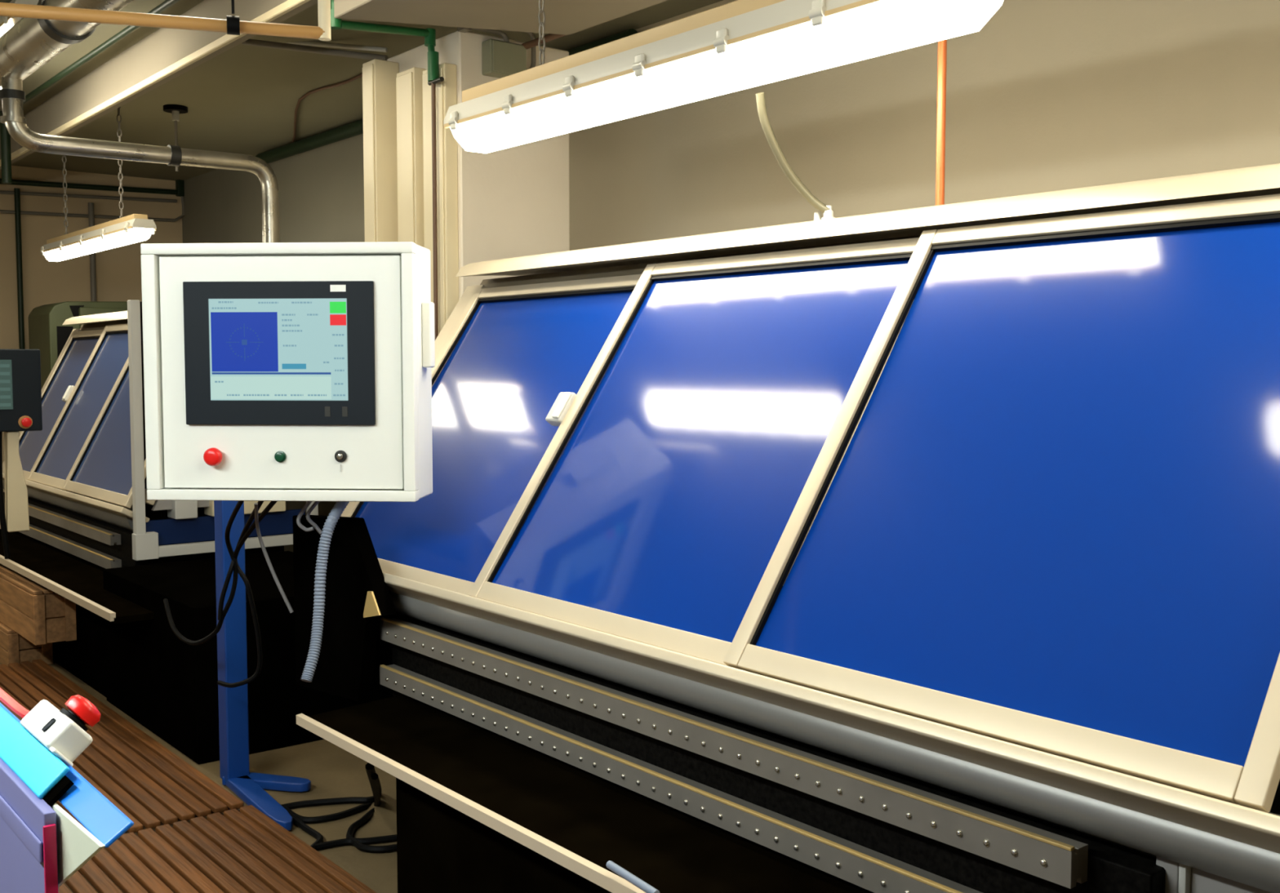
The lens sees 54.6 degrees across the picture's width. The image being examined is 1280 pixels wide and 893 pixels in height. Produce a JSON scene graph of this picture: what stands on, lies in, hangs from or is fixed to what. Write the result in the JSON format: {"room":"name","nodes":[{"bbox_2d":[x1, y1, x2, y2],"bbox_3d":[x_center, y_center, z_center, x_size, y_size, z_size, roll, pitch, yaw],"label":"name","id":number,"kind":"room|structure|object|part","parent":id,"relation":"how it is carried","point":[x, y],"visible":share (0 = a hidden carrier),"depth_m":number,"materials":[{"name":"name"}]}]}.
{"room":"factory floor","nodes":[
{"label":"factory floor","id":0,"kind":"room"},
{"bbox_2d":[0,165,182,528],"bbox_3d":[-7.018,-0.494,6.873,8.882,2.737,0.170,-3,5,-39],"label":"wall","id":1,"kind":"structure","parent":0,"point":[117,269],"depth_m":9.02,"materials":[{"name":"beige paint"}]},
{"bbox_2d":[0,178,184,349],"bbox_3d":[-4.619,-0.613,8.648,2.950,2.743,0.071,-3,5,-39],"label":"pipe","id":2,"kind":"object","parent":1,"relation":"attached to","point":[179,191],"depth_m":8.98,"materials":[{"name":"black"}]},
{"bbox_2d":[0,0,310,166],"bbox_3d":[-2.499,-1.580,5.769,0.021,0.030,7.140,-3,5,-39],"label":"trim","id":3,"kind":"structure","parent":1,"relation":"attached to","point":[287,6],"depth_m":5.04,"materials":[{"name":"beige metal"}]},
{"bbox_2d":[0,0,317,169],"bbox_3d":[-2.478,-1.683,5.780,0.034,0.225,7.140,-3,5,-39],"label":"beam","id":4,"kind":"structure","parent":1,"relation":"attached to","point":[164,46],"depth_m":5.41,"materials":[{"name":"paint"}]},
{"bbox_2d":[0,648,397,892],"bbox_3d":[-2.559,1.287,1.509,9.222,0.128,14.280,-3,5,-39],"label":"floor","id":5,"kind":"structure","parent":0,"point":[332,771],"depth_m":3.83,"materials":[{"name":"concrete"}]},
{"bbox_2d":[0,621,53,666],"bbox_3d":[-2.864,0.867,5.670,0.178,0.170,0.616,-3,5,-39],"label":"wooden crate","id":6,"kind":"object","parent":5,"relation":"on","point":[11,642],"visible":0.4,"depth_m":5.43,"materials":[{"name":"brown wood"}]},
{"bbox_2d":[0,564,76,645],"bbox_3d":[-2.706,0.679,5.478,0.162,0.221,0.924,-3,5,-39],"label":"wooden beam","id":7,"kind":"structure","parent":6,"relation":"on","point":[35,612],"depth_m":5.16,"materials":[{"name":"brown wood"}]},
{"bbox_2d":[0,702,133,892],"bbox_3d":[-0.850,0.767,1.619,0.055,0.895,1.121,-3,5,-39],"label":"machine","id":8,"kind":"object","parent":5,"relation":"on","point":[42,846],"visible":0.97,"depth_m":1.30,"materials":[{"name":"painted metal"},{"name":"black paint"},{"name":"plastic"}]},
{"bbox_2d":[0,687,30,718],"bbox_3d":[-0.809,0.317,1.575,0.016,0.011,0.282,-3,5,-41],"label":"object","id":9,"kind":"object","parent":8,"relation":"on","point":[5,698],"visible":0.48,"depth_m":1.52,"materials":[{"name":"red plastic"}]},
{"bbox_3d":[-0.861,0.393,1.568,0.004,0.022,0.802,-3,5,-39],"label":"rail","id":10,"kind":"part","parent":8,"relation":"part of","materials":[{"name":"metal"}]},
{"bbox_2d":[19,694,101,766],"bbox_3d":[-0.658,0.315,1.419,0.069,0.064,0.155,-3,5,-39],"label":"button","id":11,"kind":"object","parent":8,"relation":"on","point":[63,732],"visible":1,"depth_m":1.39,"materials":[{"name":"white plastic"}]},
{"bbox_3d":[-0.673,0.336,1.403,0.021,0.023,0.147,-3,5,-39],"label":"plate","id":12,"kind":"part","parent":11,"relation":"part of","materials":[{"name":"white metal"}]},
{"bbox_3d":[-0.594,0.448,1.275,0.005,0.167,0.296,-3,5,-39],"label":"cream plate","id":13,"kind":"part","parent":8,"relation":"part of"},
{"bbox_2d":[28,301,142,389],"bbox_3d":[-3.490,-0.064,7.997,0.672,1.734,0.552,-3,5,-39],"label":"machine","id":14,"kind":"object","parent":5,"relation":"on","point":[47,333],"visible":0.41,"depth_m":7.65,"materials":[{"name":"green paint"}]},
{"bbox_2d":[78,306,127,328],"bbox_3d":[-3.273,-0.759,7.800,0.476,0.221,0.042,-3,5,-39],"label":"hood","id":15,"kind":"object","parent":14,"relation":"attached to","point":[82,311],"depth_m":7.69,"materials":[{"name":"green paint"}]},
{"bbox_2d":[0,659,244,834],"bbox_3d":[-2.172,1.022,4.325,0.714,0.037,2.312,-3,5,-39],"label":"duckboard","id":16,"kind":"object","parent":5,"relation":"on","point":[149,784],"visible":0.46,"depth_m":3.98,"materials":[{"name":"brown wood"}]},
{"bbox_2d":[0,299,357,764],"bbox_3d":[-2.229,0.141,5.761,1.274,1.611,3.621,-3,5,-39],"label":"machine","id":17,"kind":"object","parent":5,"relation":"on","point":[95,540],"visible":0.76,"depth_m":5.02,"materials":[{"name":"painted metal"},{"name":"aluminium"},{"name":"glass"}]},
{"bbox_3d":[-3.304,0.148,6.614,0.039,0.049,0.716,-3,5,-39],"label":"rail","id":18,"kind":"part","parent":17,"relation":"part of","materials":[{"name":"metal"}]},
{"bbox_2d":[0,348,42,559],"bbox_3d":[-2.829,0.038,5.430,0.387,0.928,0.133,-3,5,-39],"label":"panel","id":19,"kind":"object","parent":17,"relation":"attached to","point":[20,391],"visible":1,"depth_m":5.47,"materials":[{"name":"painted metal"},{"name":"plastic"},{"name":"glass"}]},
{"bbox_3d":[-2.773,0.153,5.509,0.089,0.446,0.060,-3,5,-39],"label":"support arm","id":20,"kind":"part","parent":19,"relation":"part of"},
{"bbox_3d":[-2.839,-0.246,5.424,0.387,0.361,0.102,-3,5,-39],"label":"panel","id":21,"kind":"part","parent":19,"relation":"part of","materials":[{"name":"black plastic"}]},
{"bbox_3d":[-3.398,-0.281,7.056,0.423,0.782,0.098,-3,5,-39],"label":"frame","id":22,"kind":"part","parent":17,"relation":"part of","materials":[{"name":"metal"}]},
{"bbox_3d":[-2.856,0.170,6.014,0.039,0.049,0.716,-3,5,-39],"label":"rail","id":23,"kind":"part","parent":17,"relation":"part of","materials":[{"name":"metal"}]},
{"bbox_3d":[-3.148,-0.234,6.716,0.381,0.731,0.740,-3,5,-39],"label":"door","id":24,"kind":"part","parent":17,"relation":"part of","materials":[{"name":"blue glass"}]},
{"bbox_3d":[-2.722,0.454,5.834,0.042,0.042,1.692,-3,5,-39],"label":"guide rail","id":25,"kind":"part","parent":17,"relation":"part of","materials":[{"name":"metal"}]},
{"bbox_3d":[-2.722,0.348,5.827,0.042,0.042,1.692,-3,5,-39],"label":"guide rail","id":26,"kind":"part","parent":17,"relation":"part of","materials":[{"name":"metal"}]},
{"bbox_2d":[0,531,154,623],"bbox_3d":[-2.567,0.524,5.437,0.311,0.038,2.694,-3,5,-39],"label":"tray","id":27,"kind":"object","parent":17,"relation":"on","point":[77,577],"depth_m":5.13,"materials":[{"name":"beige"}]},
{"bbox_3d":[-2.700,-0.212,6.117,0.381,0.731,0.740,-3,5,-39],"label":"door","id":28,"kind":"part","parent":17,"relation":"part of","materials":[{"name":"blue"}]},
{"bbox_3d":[-3.002,-0.618,6.811,0.036,0.042,0.716,-3,5,-39],"label":"rail","id":29,"kind":"part","parent":17,"relation":"part of","materials":[{"name":"metal"}]},
{"bbox_3d":[-2.361,0.202,5.382,0.039,0.049,0.877,-3,5,-39],"label":"rail","id":30,"kind":"part","parent":17,"relation":"part of","materials":[{"name":"metal"}]},
{"bbox_3d":[-2.205,-0.180,5.484,0.381,0.731,0.901,-3,5,-39],"label":"door","id":31,"kind":"part","parent":17,"relation":"part of","materials":[{"name":"blue glass"}]},
{"bbox_3d":[-2.554,-0.596,6.211,0.036,0.042,0.716,-3,5,-39],"label":"rail","id":32,"kind":"part","parent":17,"relation":"part of","materials":[{"name":"metal"}]},
{"bbox_3d":[-2.016,-0.065,4.970,0.038,1.037,0.042,-3,5,-39],"label":"frame post","id":33,"kind":"part","parent":17,"relation":"part of","materials":[{"name":"grey metal"}]},
{"bbox_2d":[0,0,279,242],"bbox_3d":[-1.526,-0.811,4.305,1.073,1.300,1.617,-3,5,-39],"label":"ventilation duct","id":34,"kind":"object","parent":17,"relation":"attached to","point":[29,44],"visible":0.72,"depth_m":4.45,"materials":[{"name":"grey metal"}]},
{"bbox_3d":[-2.000,0.403,5.014,0.089,0.106,0.051,-3,5,-39],"label":"corner plate","id":35,"kind":"part","parent":17,"relation":"part of","materials":[{"name":"grey metal"}]},
{"bbox_3d":[-1.870,-0.160,5.185,0.423,0.782,0.098,-3,5,-39],"label":"frame","id":36,"kind":"part","parent":17,"relation":"part of","materials":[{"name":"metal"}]},
{"bbox_3d":[-2.043,-0.144,5.136,0.042,0.901,0.170,-3,5,-39],"label":"post","id":37,"kind":"part","parent":17,"relation":"part of","materials":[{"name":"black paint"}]},
{"bbox_3d":[-1.655,-0.179,5.313,0.871,0.846,0.026,-3,5,-39],"label":"panel","id":38,"kind":"part","parent":17,"relation":"part of","materials":[{"name":"grey paint"}]},
{"bbox_3d":[-1.758,0.342,5.268,0.697,0.102,0.034,-3,5,-39],"label":"panel blue","id":39,"kind":"part","parent":17,"relation":"part of","materials":[{"name":"blue paint"}]},
{"bbox_3d":[-1.443,0.015,5.444,0.038,0.816,0.042,-3,5,-39],"label":"frame post","id":40,"kind":"part","parent":17,"relation":"part of","materials":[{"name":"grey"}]},
{"bbox_2d":[58,804,376,892],"bbox_3d":[-0.743,1.134,2.593,0.714,0.037,2.116,-3,5,-39],"label":"duckboard","id":41,"kind":"object","parent":5,"relation":"on","point":[245,851],"visible":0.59,"depth_m":3.21,"materials":[{"name":"brown wood"}]},
{"bbox_2d":[140,241,435,831],"bbox_3d":[-0.935,0.276,3.520,0.828,1.625,0.750,0,4,3],"label":"control panel","id":42,"kind":"object","parent":5,"relation":"on","point":[273,371],"visible":0.98,"depth_m":3.14,"materials":[{"name":"white metal"}]},
{"bbox_2d":[163,500,243,645],"bbox_3d":[-1.238,0.349,3.628,0.116,0.505,0.664,-3,5,-39],"label":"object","id":43,"kind":"object","parent":42,"relation":"attached to","point":[179,635],"visible":0.94,"depth_m":3.65,"materials":[{"name":"black rubber"}]},
{"bbox_3d":[-1.280,0.444,3.879,0.071,1.216,0.071,-3,5,-39],"label":"post","id":44,"kind":"part","parent":42,"relation":"part of","materials":[{"name":"blue metal"}]},
{"bbox_2d":[217,501,263,620],"bbox_3d":[-1.099,0.312,3.511,0.075,0.416,0.387,-3,5,-39],"label":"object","id":45,"kind":"object","parent":42,"relation":"hanging from","point":[251,517],"visible":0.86,"depth_m":3.64,"materials":[{"name":"black rubber"}]},
{"bbox_2d":[217,501,277,688],"bbox_3d":[-1.082,0.413,3.530,0.099,0.619,0.442,-3,5,-39],"label":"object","id":46,"kind":"object","parent":42,"relation":"attached to","point":[269,506],"visible":0.98,"depth_m":3.65,"materials":[{"name":"black rubber"}]},
{"bbox_2d":[253,502,293,613],"bbox_3d":[-1.015,0.307,3.424,0.100,0.312,0.051,-2,4,-27],"label":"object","id":47,"kind":"object","parent":42,"relation":"attached to","point":[255,504],"visible":1,"depth_m":3.42,"materials":[{"name":"grey plastic"}]},
{"bbox_3d":[-0.910,-0.188,3.160,0.473,0.589,0.439,-3,5,-39],"label":"plate","id":48,"kind":"part","parent":42,"relation":"part of","materials":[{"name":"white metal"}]},
{"bbox_2d":[296,501,314,531],"bbox_3d":[-0.877,0.172,3.268,0.044,0.100,0.056,0,4,1],"label":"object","id":49,"kind":"object","parent":42,"relation":"attached to","point":[307,504],"visible":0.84,"depth_m":3.25,"materials":[{"name":"grey plastic"}]},
{"bbox_2d":[306,501,321,533],"bbox_3d":[-0.848,0.176,3.277,0.036,0.110,0.066,3,5,42],"label":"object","id":50,"kind":"object","parent":42,"relation":"attached to","point":[314,504],"visible":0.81,"depth_m":3.26,"materials":[{"name":"grey plastic"}]},
{"bbox_2d":[300,501,349,682],"bbox_3d":[-0.805,0.354,3.183,0.042,0.466,0.222,1,4,21],"label":"corrugated hose","id":51,"kind":"object","parent":42,"relation":"hanging from","point":[337,510],"visible":0.93,"depth_m":3.16,"materials":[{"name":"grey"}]},
{"bbox_2d":[281,763,380,823],"bbox_3d":[-0.777,0.955,3.522,0.281,0.313,0.592,-3,5,-39],"label":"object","id":52,"kind":"object","parent":42,"relation":"hanging from","point":[371,767],"visible":0.75,"depth_m":3.60,"materials":[{"name":"black rubber"}]},
{"bbox_3d":[-0.757,-0.397,3.110,0.039,0.017,0.002,0,4,3],"label":"label plate","id":53,"kind":"part","parent":42,"relation":"part of","materials":[{"name":"white plastic"}]},
{"bbox_2d":[334,450,346,471],"bbox_3d":[-0.759,0.037,3.148,0.026,0.054,0.024,-3,5,-39],"label":"switch","id":54,"kind":"object","parent":42,"relation":"attached to","point":[340,456],"depth_m":3.15,"materials":[{"name":"silver metal"}]},
{"bbox_2d":[286,809,323,849],"bbox_3d":[-0.944,1.084,3.502,0.062,0.018,0.326,-2,4,-27],"label":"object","id":55,"kind":"object","parent":5,"relation":"on","point":[296,821],"visible":0.73,"depth_m":3.49,"materials":[{"name":"black rubber"}]},
{"bbox_2d":[280,773,382,808],"bbox_3d":[-0.792,0.973,3.538,0.352,0.269,0.568,-3,5,-39],"label":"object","id":56,"kind":"object","parent":5,"relation":"on","point":[375,777],"visible":0.7,"depth_m":3.72,"materials":[{"name":"black rubber"}]},
{"bbox_2d":[312,838,396,853],"bbox_3d":[-0.738,1.091,3.390,0.310,0.018,0.074,0,4,-1],"label":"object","id":57,"kind":"object","parent":5,"relation":"on","point":[346,842],"visible":0.81,"depth_m":3.38,"materials":[{"name":"black rubber"}]},
{"bbox_2d":[346,763,396,844],"bbox_3d":[-0.722,0.958,3.484,0.213,0.313,0.514,-2,4,-26],"label":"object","id":58,"kind":"object","parent":5,"relation":"on","point":[367,841],"visible":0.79,"depth_m":3.44,"materials":[{"name":"black rubber"}]},
{"bbox_2d":[330,0,444,339],"bbox_3d":[-0.839,-0.317,4.243,0.098,2.719,0.459,3,5,36],"label":"pipe","id":59,"kind":"object","parent":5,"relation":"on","point":[429,34],"visible":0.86,"depth_m":4.34,"materials":[{"name":"green metal"}]},
{"bbox_3d":[-0.715,-1.279,4.340,0.017,0.017,0.085,-3,5,-39],"label":"valve handle","id":60,"kind":"part","parent":59,"relation":"part of","materials":[{"name":"grey metal"}]},
{"bbox_2d":[386,30,569,300],"bbox_3d":[-0.619,-0.241,4.789,0.476,2.499,0.542,-3,5,-39],"label":"column","id":61,"kind":"structure","parent":5,"relation":"on","point":[513,202],"depth_m":4.51,"materials":[{"name":"paint"}]},
{"bbox_2d":[362,58,399,242],"bbox_3d":[-0.985,-0.223,4.775,0.109,2.465,0.102,-3,5,-39],"label":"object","id":62,"kind":"structure","parent":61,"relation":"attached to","point":[379,76],"depth_m":4.67,"materials":[{"name":"beige metal"}]},
{"bbox_2d":[395,66,425,247],"bbox_3d":[-0.847,-0.185,4.649,0.058,2.406,0.136,-3,5,-39],"label":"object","id":63,"kind":"object","parent":61,"relation":"attached to","point":[409,84],"visible":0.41,"depth_m":4.55,"materials":[{"name":"beige metal"}]},
{"bbox_2d":[422,62,458,334],"bbox_3d":[-0.717,-0.162,4.490,0.058,2.380,0.157,-3,5,-39],"label":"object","id":64,"kind":"object","parent":61,"relation":"attached to","point":[446,90],"visible":0.33,"depth_m":4.39,"materials":[{"name":"beige metal"}]},
{"bbox_2d":[457,26,535,78],"bbox_3d":[-0.500,-1.423,4.414,0.319,0.204,0.070,-3,5,-39],"label":"junction box","id":65,"kind":"object","parent":61,"relation":"attached to","point":[500,59],"visible":0.72,"depth_m":4.40,"materials":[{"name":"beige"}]},
{"bbox_3d":[-0.463,-1.380,4.407,0.141,0.106,0.008,-3,5,-39],"label":"lid","id":66,"kind":"part","parent":65,"relation":"part of","materials":[{"name":"grey plastic"}]},
{"bbox_2d":[292,163,1279,892],"bbox_3d":[0.238,0.286,2.856,1.419,1.697,3.034,-3,5,-39],"label":"machine","id":67,"kind":"object","parent":5,"relation":"on","point":[933,548],"visible":0.96,"depth_m":2.28,"materials":[{"name":"metal"}]},
{"bbox_3d":[-0.745,-0.108,3.926,0.574,0.820,0.098,-3,5,-39],"label":"frame","id":68,"kind":"part","parent":67,"relation":"part of","materials":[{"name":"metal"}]},
{"bbox_3d":[-0.648,0.343,3.359,0.042,0.048,0.873,-3,5,-39],"label":"rail","id":69,"kind":"part","parent":67,"relation":"part of","materials":[{"name":"metal"}]},
{"bbox_3d":[-0.434,-0.059,3.508,0.528,0.770,0.897,-3,5,-39],"label":"door","id":70,"kind":"part","parent":67,"relation":"part of","materials":[{"name":"blue"}]},
{"bbox_3d":[-0.230,-0.466,3.648,0.038,0.042,0.873,-3,5,-39],"label":"rail","id":71,"kind":"part","parent":67,"relation":"part of","materials":[{"name":"metal"}]},
{"bbox_2d":[296,694,873,892],"bbox_3d":[0.012,0.736,2.283,0.309,0.028,2.388,-3,5,-39],"label":"tray","id":72,"kind":"object","parent":67,"relation":"on","point":[580,820],"depth_m":2.46,"materials":[{"name":"beige"}]},
{"bbox_3d":[-0.095,0.370,2.635,0.042,0.048,0.888,-3,5,-39],"label":"rail","id":73,"kind":"part","parent":67,"relation":"part of","materials":[{"name":"metal"}]},
{"bbox_2d":[605,860,659,892],"bbox_3d":[-0.013,0.720,2.065,0.014,0.014,0.145,-2,4,-33],"label":"rod","id":74,"kind":"object","parent":67,"relation":"on","point":[615,868],"visible":1,"depth_m":2.06,"materials":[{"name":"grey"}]},
{"bbox_3d":[-0.032,0.664,2.542,0.042,0.048,2.053,-3,5,-39],"label":"guide rail","id":75,"kind":"part","parent":67,"relation":"part of","materials":[{"name":"metal"}]},
{"bbox_3d":[0.119,-0.033,2.784,0.528,0.770,0.912,-3,5,-39],"label":"door","id":76,"kind":"part","parent":67,"relation":"part of","materials":[{"name":"blue"}]},
{"bbox_3d":[-0.031,0.538,2.532,0.042,0.053,2.048,-3,5,-39],"label":"guide rail","id":77,"kind":"part","parent":67,"relation":"part of","materials":[{"name":"metal"}]},
{"bbox_3d":[0.323,-0.439,2.925,0.038,0.042,0.888,-3,5,-39],"label":"rail","id":78,"kind":"part","parent":67,"relation":"part of","materials":[{"name":"metal"}]},
{"bbox_2d":[755,92,829,213],"bbox_3d":[0.356,-0.685,2.917,0.192,0.277,0.052,-1,4,-16],"label":"conduit","id":79,"kind":"object","parent":67,"relation":"on","point":[783,162],"visible":1,"depth_m":2.92,"materials":[{"name":"yellow plastic"}]},
{"bbox_2d":[935,39,946,205],"bbox_3d":[0.672,-0.911,2.755,0.020,0.771,0.019,-3,5,-39],"label":"copper pipe","id":80,"kind":"object","parent":67,"relation":"on","point":[942,45],"visible":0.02,"depth_m":2.76,"materials":[{"name":"orange metal"}]},
{"bbox_3d":[0.475,0.406,1.912,0.042,0.048,0.898,-3,5,-39],"label":"rail","id":81,"kind":"part","parent":67,"relation":"part of","materials":[{"name":"metal"}]},
{"bbox_3d":[0.689,0.003,2.061,0.528,0.770,0.921,-3,5,-39],"label":"door","id":82,"kind":"part","parent":67,"relation":"part of","materials":[{"name":"blue"}]},
{"bbox_3d":[0.894,-0.403,2.201,0.038,0.042,0.898,-3,5,-39],"label":"rail","id":83,"kind":"part","parent":67,"relation":"part of","materials":[{"name":"metal"}]},
{"bbox_3d":[0.748,0.758,1.736,0.062,0.388,0.033,-3,5,-39],"label":"post","id":84,"kind":"part","parent":67,"relation":"part of","materials":[{"name":"grey metal"}]},
{"bbox_2d":[0,0,722,180],"bbox_3d":[-2.559,-1.572,1.325,9.222,0.128,14.280,-3,5,-39],"label":"ceiling","id":85,"kind":"structure","parent":0,"point":[243,100],"depth_m":6.35,"materials":[{"name":"paint"}]},
{"bbox_2d":[0,111,12,183],"bbox_3d":[-3.529,-1.663,6.901,0.051,0.392,0.051,-3,5,-39],"label":"pipe","id":86,"kind":"object","parent":85,"relation":"attached to","point":[6,156],"visible":0.72,"depth_m":6.88,"materials":[{"name":"black"}]},
{"bbox_2d":[0,15,22,36],"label":"fluorescent light","id":87,"kind":"object","parent":85,"relation":"hanging from","point":[6,23],"depth_m":4.65,"materials":[{"name":"beige plastic"}]},
{"bbox_2d":[0,17,22,88],"bbox_3d":[-2.693,-1.581,5.215,0.206,0.104,1.436,-3,5,-39],"label":"diffuser","id":88,"kind":"object","parent":87,"relation":"attached to","point":[6,23],"depth_m":4.66,"materials":[{"name":"white"}]},
{"bbox_2d":[9,0,39,4],"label":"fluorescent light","id":89,"kind":"object","parent":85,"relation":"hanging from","point":[22,2],"depth_m":4.61,"materials":[{"name":"beige plastic"}]},
{"bbox_2d":[0,0,179,115],"bbox_3d":[-3.021,-1.771,6.199,0.027,0.027,5.763,-3,5,-39],"label":"conduit","id":90,"kind":"object","parent":85,"relation":"attached to","point":[166,4],"visible":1,"depth_m":5.40,"materials":[{"name":"black"}]},
{"bbox_2d":[40,106,156,261],"bbox_3d":[-2.917,-1.435,6.591,0.143,0.790,1.700,-3,5,-39],"label":"fluorescent light","id":91,"kind":"object","parent":85,"relation":"hanging from","point":[134,228],"visible":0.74,"depth_m":6.37,"materials":[{"name":"beige plastic"}]},
{"bbox_3d":[-3.239,-1.509,6.982,0.019,0.693,0.019,0,4,6],"label":"chain","id":92,"kind":"part","parent":91,"relation":"part of","materials":[{"name":"brown"}]},
{"bbox_2d":[44,227,153,261],"bbox_3d":[-2.917,-1.066,6.615,0.103,0.052,1.674,-3,5,-39],"label":"diffuser","id":93,"kind":"object","parent":91,"relation":"attached to","point":[113,237],"depth_m":6.44,"materials":[{"name":"white plastic"}]},
{"bbox_3d":[-2.600,-1.458,6.200,0.019,0.693,0.019,0,4,6],"label":"chain","id":94,"kind":"part","parent":91,"relation":"part of","materials":[{"name":"brown"}]},
{"bbox_2d":[0,0,331,40],"bbox_3d":[-1.095,-1.259,2.712,0.804,0.674,0.045,-1,4,-17],"label":"rail","id":95,"kind":"object","parent":85,"relation":"attached to","point":[233,25],"visible":1,"depth_m":2.75,"materials":[{"name":"brown metal"}]},
{"bbox_3d":[-0.913,-1.285,2.763,0.006,0.628,0.006,-1,4,-17],"label":"clamp rod","id":96,"kind":"part","parent":95,"relation":"part of","materials":[{"name":"metal"}]},
{"bbox_2d":[163,104,187,171],"bbox_3d":[-2.541,-1.685,6.794,0.128,0.349,0.126,-3,5,-39],"label":"hanger","id":97,"kind":"object","parent":85,"relation":"hanging from","point":[175,109],"visible":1,"depth_m":6.77,"materials":[{"name":"brown metal"}]},
{"bbox_3d":[-2.541,-1.847,6.784,0.128,0.025,0.126,-3,5,-39],"label":"plate","id":98,"kind":"part","parent":97,"relation":"part of","materials":[{"name":"black metal"}]},
{"bbox_3d":[-2.541,-1.677,6.795,0.016,0.333,0.016,-1,4,-17],"label":"rod","id":99,"kind":"part","parent":97,"relation":"part of","materials":[{"name":"brown"}]},
{"bbox_2d":[241,38,387,60],"bbox_3d":[-1.383,-1.682,5.258,0.677,0.142,0.027,1,4,15],"label":"conduit","id":100,"kind":"object","parent":85,"relation":"attached to","point":[270,44],"visible":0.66,"depth_m":5.25,"materials":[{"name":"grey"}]},
{"bbox_2d":[288,72,362,143],"bbox_3d":[-1.882,-1.901,6.961,0.217,0.143,2.758,-2,4,-26],"label":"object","id":101,"kind":"object","parent":85,"relation":"attached to","point":[360,75],"visible":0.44,"depth_m":6.36,"materials":[{"name":"brown plastic"}]},
{"bbox_2d":[286,40,387,52],"bbox_3d":[-1.426,-1.763,5.423,0.694,0.118,0.020,1,4,14],"label":"conduit","id":102,"kind":"object","parent":85,"relation":"attached to","point":[306,42],"visible":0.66,"depth_m":5.38,"materials":[{"name":"grey metal"}]},
{"bbox_2d":[333,0,666,35],"bbox_3d":[1.827,-1.345,1.109,0.709,0.298,8.040,-3,5,-39],"label":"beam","id":103,"kind":"structure","parent":85,"relation":"attached to","point":[566,17],"depth_m":3.95,"materials":[{"name":"paint"}]},
{"bbox_2d":[521,33,565,48],"bbox_3d":[0.643,-1.354,3.159,0.024,0.024,3.358,-3,5,-39],"label":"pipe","id":104,"kind":"object","parent":103,"relation":"attached to","point":[549,37],"visible":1,"depth_m":4.36,"materials":[{"name":"brown metal"}]},
{"bbox_2d":[444,0,1003,153],"bbox_3d":[0.063,-1.199,2.931,0.185,0.766,1.819,-3,5,-39],"label":"fluorescent light","id":105,"kind":"object","parent":103,"relation":"hanging from","point":[738,45],"visible":1,"depth_m":2.79,"materials":[{"name":"beige plastic"}]},
{"bbox_3d":[-0.264,-1.297,3.327,0.019,0.621,0.019,0,4,6],"label":"chain","id":106,"kind":"part","parent":105,"relation":"part of","materials":[{"name":"brown"}]},
{"bbox_2d":[182,0,1279,551],"bbox_3d":[0.932,-0.326,4.258,0.128,2.737,14.280,-3,5,-39],"label":"wall","id":107,"kind":"structure","parent":0,"point":[1047,95],"depth_m":4.11,"materials":[{"name":"paint"}]},
{"bbox_2d":[255,28,637,163],"bbox_3d":[-1.265,-1.792,6.654,0.076,0.076,3.910,-3,5,-39],"label":"pipe","id":108,"kind":"object","parent":107,"relation":"attached to","point":[354,128],"visible":0.29,"depth_m":7.30,"materials":[{"name":"black"}]}
]}

